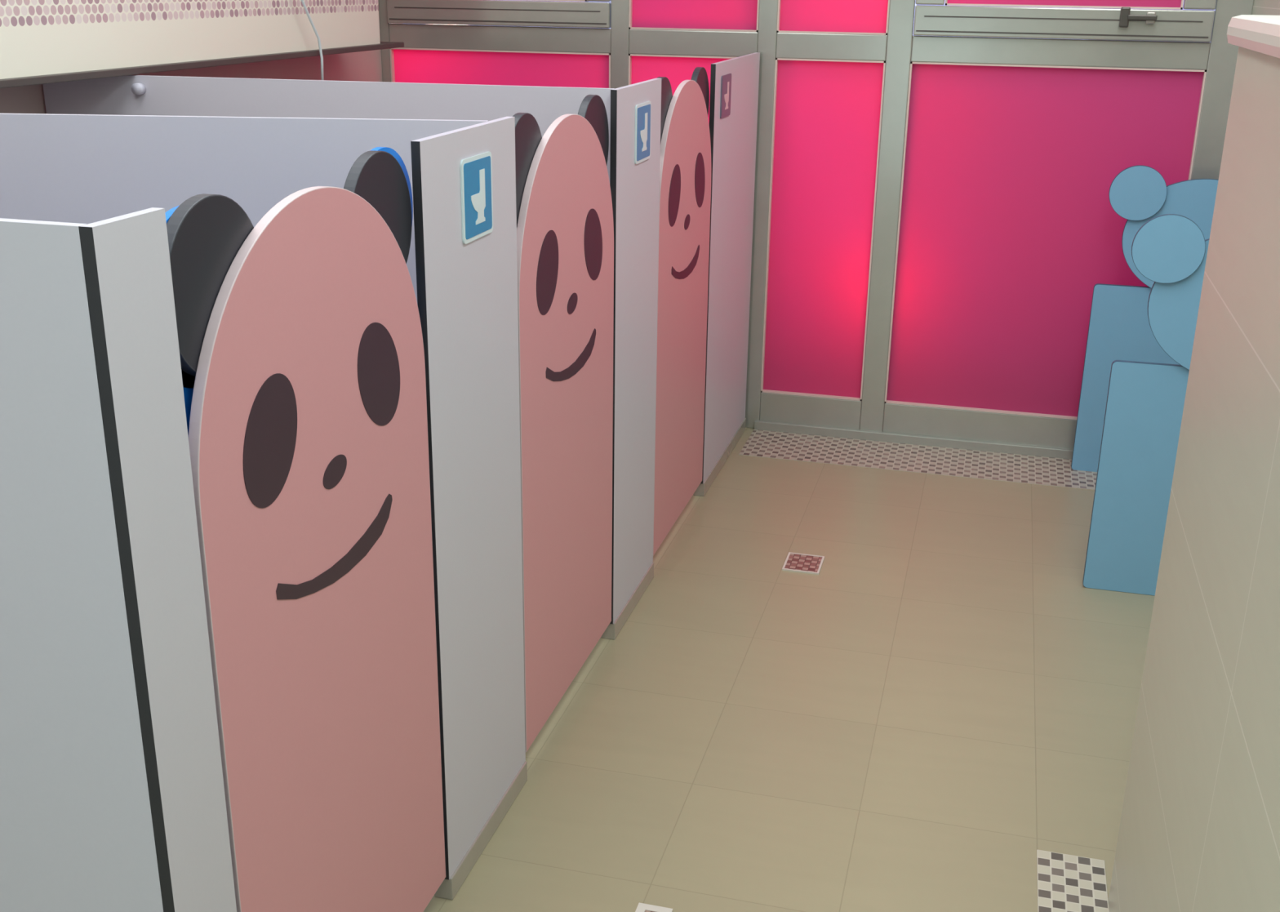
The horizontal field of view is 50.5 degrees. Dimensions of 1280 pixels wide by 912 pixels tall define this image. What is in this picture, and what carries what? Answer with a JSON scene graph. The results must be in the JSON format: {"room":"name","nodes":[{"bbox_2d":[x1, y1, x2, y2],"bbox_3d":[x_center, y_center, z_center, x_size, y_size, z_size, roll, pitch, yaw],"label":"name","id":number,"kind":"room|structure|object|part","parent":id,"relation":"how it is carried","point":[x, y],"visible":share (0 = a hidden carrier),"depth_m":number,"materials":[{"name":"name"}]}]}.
{"room":"public restroom","nodes":[
{"label":"public restroom","id":0,"kind":"room"},
{"bbox_2d":[0,0,382,113],"bbox_3d":[-1.565,-0.566,1.998,0.100,2.700,5.600,6,20,14],"label":"wall","id":1,"kind":"structure","parent":0,"point":[366,65],"depth_m":3.81,"materials":[{"name":"beige paint"}]},
{"bbox_2d":[0,0,380,79],"bbox_3d":[-1.476,-1.090,1.517,0.200,1.390,4.900,6,20,14],"label":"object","id":2,"kind":"structure","parent":1,"relation":"attached to","point":[37,37],"depth_m":2.94,"materials":[{"name":"tile"}]},
{"bbox_2d":[0,41,404,88],"bbox_3d":[-1.460,-0.446,1.802,0.222,0.014,5.020,6,20,14],"label":"trim","id":3,"kind":"structure","parent":1,"relation":"attached to","point":[83,75],"depth_m":2.98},
{"bbox_2d":[389,47,610,88],"bbox_3d":[-0.455,-0.795,4.497,0.745,1.052,0.022,6,20,14],"label":"window","id":4,"kind":"structure","parent":1,"relation":"in","point":[408,64],"depth_m":4.35,"materials":[{"name":"pink glass"}]},
{"bbox_2d":[386,0,611,53],"bbox_3d":[-0.437,-1.788,4.165,0.745,1.041,0.088,6,20,14],"label":"frame","id":5,"kind":"structure","parent":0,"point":[540,13],"depth_m":4.28,"materials":[{"name":"metal"}]},
{"bbox_3d":[-0.120,-1.784,4.054,0.074,0.810,0.042,6,20,14],"label":"sash rail","id":6,"kind":"part","parent":5,"relation":"part of","materials":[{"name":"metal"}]},
{"bbox_2d":[423,427,1155,911],"bbox_3d":[-0.281,0.802,2.079,2.610,0.100,5.340,6,20,14],"label":"floor","id":7,"kind":"structure","parent":0,"point":[904,724],"depth_m":2.74,"materials":[{"name":"beige tile"}]},
{"bbox_2d":[0,217,164,911],"bbox_3d":[-1.080,0.305,1.510,1.232,1.194,0.013,6,20,14],"label":"divider","id":8,"kind":"object","parent":7,"relation":"on","point":[77,833],"visible":1,"depth_m":1.30,"materials":[{"name":"white laminate"}]},
{"bbox_2d":[79,207,236,911],"bbox_3d":[-0.472,0.350,1.405,0.032,1.194,0.107,6,20,14],"label":"panel","id":9,"kind":"object","parent":7,"relation":"on","point":[126,262],"visible":1,"depth_m":1.30,"materials":[{"name":"white laminate"}]},
{"bbox_2d":[0,112,488,301],"bbox_3d":[-0.871,0.047,2.252,1.268,1.194,0.013,1,19,0],"label":"divider","id":10,"kind":"object","parent":7,"relation":"on","point":[69,168],"visible":0.2,"depth_m":2.07,"materials":[{"name":"white laminate"}]},
{"bbox_2d":[42,75,614,181],"bbox_3d":[-0.668,-0.203,2.969,1.235,1.194,0.031,4,20,9],"label":"divider","id":11,"kind":"object","parent":7,"relation":"on","point":[169,95],"depth_m":2.79,"materials":[{"name":"white laminate"}]},
{"bbox_3d":[-1.048,-0.767,2.838,0.024,0.024,0.017,6,20,14],"label":"wall bracket","id":12,"kind":"part","parent":11,"relation":"part of","materials":[{"name":"silver metal"}]},
{"bbox_2d":[410,116,527,899],"bbox_3d":[-0.261,0.091,2.149,0.032,1.194,0.364,6,20,14],"label":"panel","id":13,"kind":"object","parent":7,"relation":"on","point":[464,179],"visible":0.96,"depth_m":2.10,"materials":[{"name":"white laminate"}]},
{"bbox_2d":[165,146,445,911],"bbox_3d":[-0.387,0.213,1.726,0.040,1.139,0.625,6,20,14],"label":"door","id":14,"kind":"structure","parent":13,"relation":"attached to","point":[300,331],"depth_m":1.62,"materials":[{"name":"pink laminate"}]},
{"bbox_2d":[610,0,629,88],"bbox_3d":[-0.055,-1.234,4.258,0.058,2.300,0.074,6,20,14],"label":"trim","id":15,"kind":"structure","parent":7,"relation":"on","point":[620,9],"depth_m":4.20,"materials":[{"name":"metal"}]},
{"bbox_2d":[601,78,661,639],"bbox_3d":[-0.018,-0.208,3.010,0.032,1.194,0.357,6,20,14],"label":"panel","id":16,"kind":"object","parent":7,"relation":"on","point":[635,108],"visible":0.95,"depth_m":2.98,"materials":[{"name":"white laminate"}]},
{"bbox_2d":[512,94,613,752],"bbox_3d":[-0.142,-0.083,2.576,0.030,1.139,0.580,6,20,14],"label":"door","id":17,"kind":"structure","parent":16,"relation":"attached to","point":[565,224],"depth_m":2.52,"materials":[{"name":"pink laminate"}]},
{"bbox_2d":[635,902,672,911],"bbox_3d":[0.017,0.730,2.138,0.056,0.004,0.067,6,20,14],"label":"floor drain","id":18,"kind":"object","parent":7,"relation":"on","point":[642,907],"visible":1,"depth_m":2.16,"materials":[{"name":"white metal"}]},
{"bbox_3d":[-0.004,0.728,2.143,0.014,0.004,0.039,6,20,14],"label":"frame","id":19,"kind":"part","parent":18,"relation":"part of","materials":[{"name":"white metal"}]},
{"bbox_2d":[693,52,759,496],"bbox_3d":[0.259,-0.549,3.991,0.032,1.194,0.643,6,20,14],"label":"panel","id":20,"kind":"object","parent":7,"relation":"on","point":[734,82],"visible":0.94,"depth_m":3.94,"materials":[{"name":"white laminate"}]},
{"bbox_2d":[653,66,711,555],"bbox_3d":[0.099,-0.379,3.428,0.030,1.139,0.576,6,20,14],"label":"door","id":21,"kind":"structure","parent":20,"relation":"attached to","point":[685,166],"depth_m":3.39,"materials":[{"name":"pink laminate"}]},
{"bbox_2d":[745,0,777,427],"bbox_3d":[0.390,-1.189,4.148,0.057,2.300,0.074,6,20,14],"label":"trim","id":22,"kind":"structure","parent":7,"relation":"on","point":[768,9],"depth_m":4.25,"materials":[{"name":"metal"}]},
{"bbox_2d":[782,551,824,574],"bbox_3d":[0.416,0.273,3.454,0.093,0.004,0.110,6,20,14],"label":"floor drain","id":23,"kind":"object","parent":7,"relation":"on","point":[794,562],"visible":1,"depth_m":3.45,"materials":[{"name":"white metal"}]},
{"bbox_3d":[0.373,0.268,3.465,0.005,0.004,0.100,6,20,14],"label":"frame","id":24,"kind":"part","parent":23,"relation":"part of","materials":[{"name":"white metal"}]},
{"bbox_3d":[0.402,0.289,3.406,0.093,0.004,0.005,6,20,14],"label":"frame","id":25,"kind":"part","parent":23,"relation":"part of","materials":[{"name":"white metal"}]},
{"bbox_3d":[0.429,0.256,3.502,0.093,0.004,0.005,6,20,14],"label":"frame","id":26,"kind":"part","parent":23,"relation":"part of","materials":[{"name":"white metal"}]},
{"bbox_3d":[0.459,0.277,3.444,0.005,0.004,0.100,6,20,14],"label":"frame","id":27,"kind":"part","parent":23,"relation":"part of","materials":[{"name":"white metal"}]},
{"bbox_2d":[760,391,862,429],"bbox_3d":[0.563,-0.145,4.463,0.329,0.126,0.072,6,20,14],"label":"trim","id":28,"kind":"structure","parent":7,"relation":"on","point":[775,407],"depth_m":4.42,"materials":[{"name":"metal"}]},
{"bbox_2d":[760,57,885,400],"bbox_3d":[0.564,-0.692,4.245,0.329,1.052,0.022,6,20,14],"label":"window","id":29,"kind":"structure","parent":28,"relation":"attached to","point":[827,113],"depth_m":4.24,"materials":[{"name":"pink glass"}]},
{"bbox_2d":[775,0,889,61],"bbox_3d":[0.584,-1.688,3.920,0.329,1.042,0.072,6,20,14],"label":"window","id":30,"kind":"structure","parent":29,"relation":"on","point":[810,16],"depth_m":4.04,"materials":[{"name":"pink glass"}]},
{"bbox_2d":[859,0,916,431],"bbox_3d":[0.771,-1.150,4.053,0.073,2.300,0.074,6,20,14],"label":"window frame","id":31,"kind":"structure","parent":7,"relation":"on","point":[901,12],"depth_m":4.16,"materials":[{"name":"metal"}]},
{"bbox_2d":[1082,213,1209,595],"bbox_3d":[1.251,-0.095,3.146,0.326,0.924,0.038,6,20,14],"label":"divider","id":32,"kind":"object","parent":7,"relation":"on","point":[1145,402],"visible":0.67,"depth_m":3.18,"materials":[{"name":"blue plastic"}]},
{"bbox_2d":[1107,46,1279,911],"bbox_3d":[0.433,0.590,0.559,0.130,1.328,3.070,6,20,14],"label":"wall","id":33,"kind":"structure","parent":0,"point":[1199,828],"depth_m":1.53,"materials":[{"name":"beige tile"}]},
{"bbox_2d":[1036,849,1109,911],"bbox_3d":[0.323,1.185,0.860,0.110,0.002,3.183,6,20,14],"label":"tile","id":34,"kind":"structure","parent":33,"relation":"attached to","point":[1066,882],"depth_m":2.24,"materials":[{"name":"tile"}]},
{"bbox_2d":[1226,14,1279,57],"bbox_3d":[0.447,-0.059,0.346,0.168,0.038,3.080,6,20,14],"label":"trim","id":35,"kind":"structure","parent":33,"relation":"on","point":[1260,33],"depth_m":1.55,"materials":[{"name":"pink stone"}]},
{"bbox_2d":[1251,0,1279,15],"bbox_3d":[1.053,-0.301,1.351,0.100,2.700,5.600,6,20,14],"label":"wall","id":36,"kind":"structure","parent":0,"point":[1272,7],"depth_m":3.52,"materials":[{"name":"beige tile"}]},
{"bbox_2d":[754,420,1073,459],"bbox_3d":[1.020,-0.038,4.321,1.330,0.030,0.017,6,20,14],"label":"trim","id":37,"kind":"structure","parent":36,"relation":"attached to","point":[1002,447],"depth_m":4.35,"materials":[{"name":"metal"}]},
{"bbox_2d":[738,429,1097,489],"bbox_3d":[0.986,0.017,4.206,1.330,0.002,0.275,6,20,14],"label":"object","id":38,"kind":"structure","parent":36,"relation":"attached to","point":[981,464],"depth_m":4.22,"materials":[{"name":"tile"}]},
{"bbox_2d":[1071,164,1218,471],"bbox_3d":[1.478,-0.375,3.951,0.326,0.924,0.038,6,20,14],"label":"divider","id":39,"kind":"object","parent":38,"relation":"on","point":[1119,328],"visible":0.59,"depth_m":3.96,"materials":[{"name":"blue plastic"}]},
{"bbox_2d":[882,403,1076,448],"bbox_3d":[1.188,-0.082,4.309,0.819,0.126,0.072,6,20,14],"label":"trim","id":40,"kind":"structure","parent":36,"relation":"attached to","point":[1057,433],"depth_m":4.30,"materials":[{"name":"metal"}]},
{"bbox_2d":[884,62,1206,419],"bbox_3d":[1.189,-0.629,4.090,0.819,1.052,0.022,6,20,14],"label":"window","id":41,"kind":"structure","parent":36,"relation":"in","point":[1008,224],"depth_m":4.08,"materials":[{"name":"pink glass"}]},
{"bbox_2d":[911,0,1216,70],"bbox_3d":[1.204,-1.618,3.748,0.819,1.041,0.112,6,20,14],"label":"window","id":42,"kind":"structure","parent":41,"relation":"on","point":[1107,20],"depth_m":3.87,"materials":[{"name":"metal"}]},
{"bbox_3d":[0.848,-1.686,3.814,0.082,0.794,0.042,6,20,14],"label":"sash rail","id":43,"kind":"part","parent":42,"relation":"part of","materials":[{"name":"metal"}]},
{"bbox_3d":[1.206,-1.655,3.739,0.647,0.796,0.004,6,20,14],"label":"glass pane","id":44,"kind":"part","parent":42,"relation":"part of","materials":[{"name":"pink glass"}]},
{"bbox_3d":[1.397,-1.219,3.777,0.077,0.014,0.012,6,20,14],"label":"latch lever","id":45,"kind":"part","parent":42,"relation":"part of","materials":[{"name":"metal"}]},
{"bbox_3d":[1.556,-1.615,3.639,0.082,0.794,0.042,6,20,14],"label":"sash rail","id":46,"kind":"part","parent":42,"relation":"part of","materials":[{"name":"metal"}]},
{"bbox_3d":[0.154,-0.186,4.564,0.403,0.126,0.072,6,20,14],"label":"trim","id":47,"kind":"structure","parent":0,"visible":0},
{"bbox_2d":[628,53,735,124],"bbox_3d":[0.155,-0.734,4.346,0.403,1.052,0.022,6,20,14],"label":"window","id":48,"kind":"structure","parent":47,"relation":"attached to","point":[642,67],"depth_m":4.21,"materials":[{"name":"pink glass"}]},
{"bbox_2d":[628,0,759,57],"bbox_3d":[0.176,-1.729,4.021,0.403,1.042,0.072,6,20,14],"label":"window","id":49,"kind":"structure","parent":48,"relation":"on","point":[740,15],"depth_m":4.14,"materials":[{"name":"pink glass"}]},
{"bbox_3d":[-0.238,-1.754,1.210,2.810,0.100,5.600,6,20,14],"label":"ceiling","id":50,"kind":"structure","parent":0,"visible":0},
{"bbox_2d":[301,0,324,79],"bbox_3d":[-0.850,-1.656,3.288,0.013,1.480,0.143,8,21,21],"label":"hanging cord","id":51,"kind":"object","parent":50,"relation":"hanging from","point":[302,1],"visible":0.84,"depth_m":3.54,"materials":[{"name":"white plastic"}]},
{"bbox_3d":[0.450,-2.416,3.722,2.610,0.300,0.100,6,20,14],"label":"wall","id":52,"kind":"structure","parent":0,"visible":0},
{"bbox_2d":[378,0,391,81],"bbox_3d":[-0.817,-1.311,4.446,0.031,2.300,0.074,6,20,14],"label":"trim","id":53,"kind":"structure","parent":52,"relation":"attached to","point":[384,24],"depth_m":4.39,"materials":[{"name":"metal"}]},
{"bbox_2d":[1191,0,1253,179],"bbox_3d":[1.643,-1.062,3.838,0.095,2.300,0.074,6,20,14],"label":"trim","id":54,"kind":"structure","parent":52,"relation":"attached to","point":[1223,55],"depth_m":3.82,"materials":[{"name":"metal"}]}
]}

